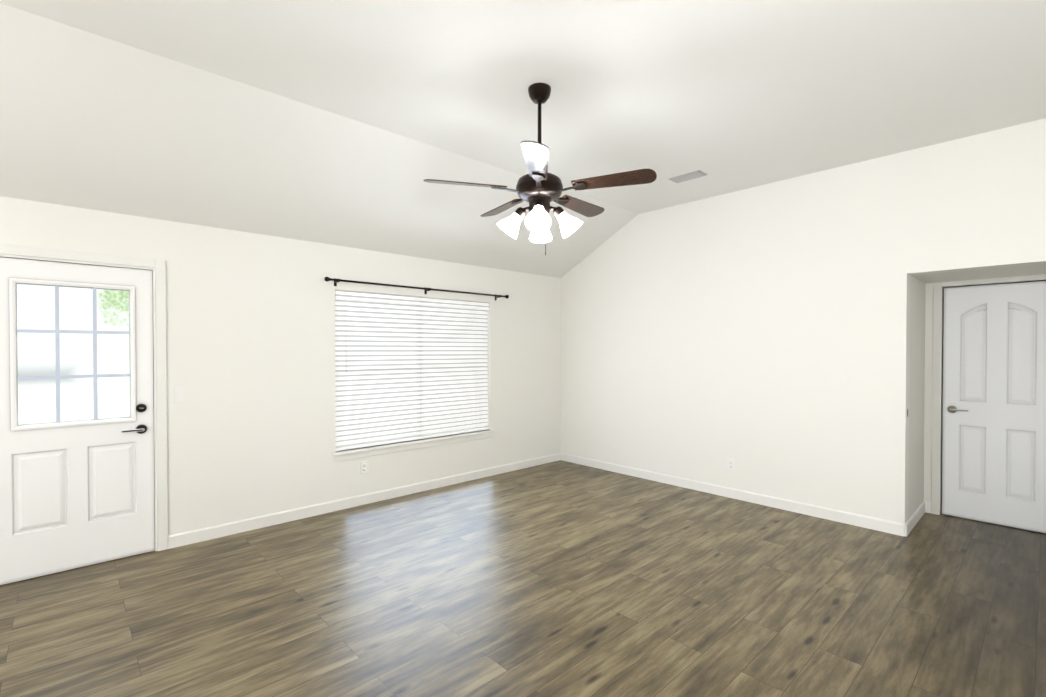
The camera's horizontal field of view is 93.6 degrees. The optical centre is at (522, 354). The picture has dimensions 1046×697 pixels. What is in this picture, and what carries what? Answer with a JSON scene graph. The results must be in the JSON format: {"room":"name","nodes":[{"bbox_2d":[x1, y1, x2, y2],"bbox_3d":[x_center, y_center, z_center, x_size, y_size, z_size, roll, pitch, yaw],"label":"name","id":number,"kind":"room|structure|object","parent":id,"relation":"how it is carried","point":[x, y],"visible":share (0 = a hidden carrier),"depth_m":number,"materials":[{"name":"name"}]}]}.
{"room":"empty living room","nodes":[
{"label":"empty living room","id":0,"kind":"room"},
{"bbox_2d":[0,196,560,535],"bbox_3d":[-2.658,0.159,3.637,8.800,2.520,0.150,-1,1,-43],"label":"wall","id":1,"kind":"structure","parent":0,"point":[250,345],"depth_m":4.11,"materials":[{"name":"white paint"}]},
{"bbox_2d":[0,257,154,584],"bbox_3d":[-2.962,0.406,3.256,0.824,2.018,0.096,-1,1,-43],"label":"front door","id":2,"kind":"structure","parent":1,"relation":"in","point":[76,493],"depth_m":3.26,"materials":[{"name":"white wood"}]},
{"bbox_2d":[0,244,167,584],"bbox_3d":[-3.002,0.369,3.307,0.967,2.107,0.167,-1,1,-43],"label":"door frame","id":3,"kind":"structure","parent":1,"relation":"attached to","point":[157,267],"depth_m":3.54,"materials":[{"name":"white wood"}]},
{"bbox_2d":[173,387,184,402],"bbox_3d":[-2.544,0.299,3.634,0.072,0.116,0.012,-1,1,-43],"label":"light switch","id":4,"kind":"object","parent":1,"relation":"attached to","point":[179,395],"visible":1,"depth_m":3.63,"materials":[{"name":"white plastic"}]},
{"bbox_2d":[168,453,559,548],"bbox_3d":[-1.049,1.356,5.045,4.245,0.095,0.013,-1,1,-43],"label":"baseboard","id":5,"kind":"structure","parent":1,"relation":"attached to","point":[258,522],"depth_m":4.44,"materials":[{"name":"white wood"}]},
{"bbox_2d":[361,461,367,473],"bbox_3d":[-1.493,1.058,4.627,0.072,0.116,0.008,-1,1,-43],"label":"outlet","id":6,"kind":"object","parent":1,"relation":"attached to","point":[364,466],"visible":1,"depth_m":4.62,"materials":[{"name":"white plastic"}]},
{"bbox_2d":[335,290,488,450],"bbox_3d":[-1.061,0.137,5.076,1.788,1.464,0.079,-1,1,-43],"label":"window blinds","id":7,"kind":"object","parent":1,"relation":"attached to","point":[405,366],"visible":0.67,"depth_m":4.98,"materials":[{"name":"white plastic"}]},
{"bbox_2d":[332,426,493,461],"bbox_3d":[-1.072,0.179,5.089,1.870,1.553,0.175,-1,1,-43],"label":"window sill","id":8,"kind":"structure","parent":1,"relation":"in","point":[383,449],"depth_m":4.94,"materials":[{"name":"white wood"}]},
{"bbox_2d":[324,277,508,299],"bbox_3d":[-0.970,-0.662,5.030,2.136,0.070,0.106,-1,1,-43],"label":"curtain rod","id":9,"kind":"object","parent":1,"relation":"attached to","point":[335,280],"visible":1,"depth_m":4.84,"materials":[{"name":"black metal"}]},
{"bbox_2d":[0,460,1045,696],"bbox_3d":[0.526,1.497,1.050,9.900,0.100,8.300,-1,1,-43],"label":"floor","id":10,"kind":"structure","parent":0,"point":[560,578],"depth_m":2.80,"materials":[{"name":"laminate"}]},
{"bbox_2d":[0,0,1045,277],"bbox_3d":[0.124,-1.308,0.644,8.500,0.720,8.000,-1,1,-43],"label":"ceiling","id":11,"kind":"structure","parent":0,"point":[346,122],"depth_m":2.92,"materials":[{"name":"white paint"}]},
{"bbox_2d":[423,83,656,254],"bbox_3d":[0.108,-1.080,2.948,1.270,0.987,1.283,-1,1,-43],"label":"ceiling fan","id":12,"kind":"object","parent":11,"relation":"hanging from","point":[539,188],"visible":1,"depth_m":2.82,"materials":[{"name":"brown metal"}]},
{"bbox_2d":[669,170,707,182],"bbox_3d":[1.467,-1.583,4.374,0.150,0.013,0.300,-1,1,-43],"label":"ceiling vent","id":13,"kind":"object","parent":11,"relation":"in","point":[689,176],"visible":0.98,"depth_m":4.35,"materials":[{"name":"silver metal"}]},
{"bbox_2d":[561,118,1045,523],"bbox_3d":[3.335,-0.140,3.555,0.150,3.120,8.150,-1,1,-43],"label":"wall","id":14,"kind":"structure","parent":0,"point":[760,335],"depth_m":4.44,"materials":[{"name":"white paint"}]},
{"bbox_2d":[727,458,733,470],"bbox_3d":[2.044,1.076,4.833,0.008,0.116,0.072,-1,1,-43],"label":"outlet","id":15,"kind":"object","parent":14,"relation":"attached to","point":[730,463],"visible":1,"depth_m":4.83,"materials":[{"name":"white plastic"}]},
{"bbox_2d":[560,453,911,536],"bbox_3d":[1.750,1.355,5.147,0.013,0.095,3.623,-1,1,-43],"label":"baseboard","id":16,"kind":"structure","parent":14,"relation":"attached to","point":[900,529],"depth_m":4.63,"materials":[{"name":"white wood"}]},
{"bbox_2d":[908,264,1045,518],"bbox_3d":[3.762,0.190,3.945,1.000,2.450,1.190,-1,1,-43],"label":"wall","id":17,"kind":"structure","parent":0,"point":[920,392],"depth_m":4.21,"materials":[{"name":"white paint"}]},
{"bbox_2d":[908,501,927,533],"bbox_3d":[3.308,1.366,4.128,0.830,0.095,0.020,-1,1,-43],"label":"baseboard","id":18,"kind":"structure","parent":17,"relation":"attached to","point":[923,508],"depth_m":4.18,"materials":[{"name":"white wood"}]},
{"bbox_2d":[907,274,1045,514],"bbox_3d":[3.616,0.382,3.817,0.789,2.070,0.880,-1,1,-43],"label":"door frame","id":19,"kind":"structure","parent":17,"relation":"attached to","point":[936,402],"depth_m":4.33,"materials":[{"name":"white wood"}]},
{"bbox_2d":[942,281,1045,532],"bbox_3d":[3.931,0.411,4.067,0.082,1.990,0.695,-1,1,-43],"label":"interior door","id":20,"kind":"structure","parent":17,"relation":"in","point":[994,414],"depth_m":4.08,"materials":[{"name":"paint"}]},
{"label":"outside","id":21,"kind":"structure","parent":0,"visible":0},
{"bbox_2d":[17,284,129,424],"bbox_3d":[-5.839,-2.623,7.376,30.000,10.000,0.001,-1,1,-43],"label":"door window","id":22,"kind":"structure","parent":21,"point":[42,315],"depth_m":6.92,"materials":[{"name":"clear glass"}]}
]}

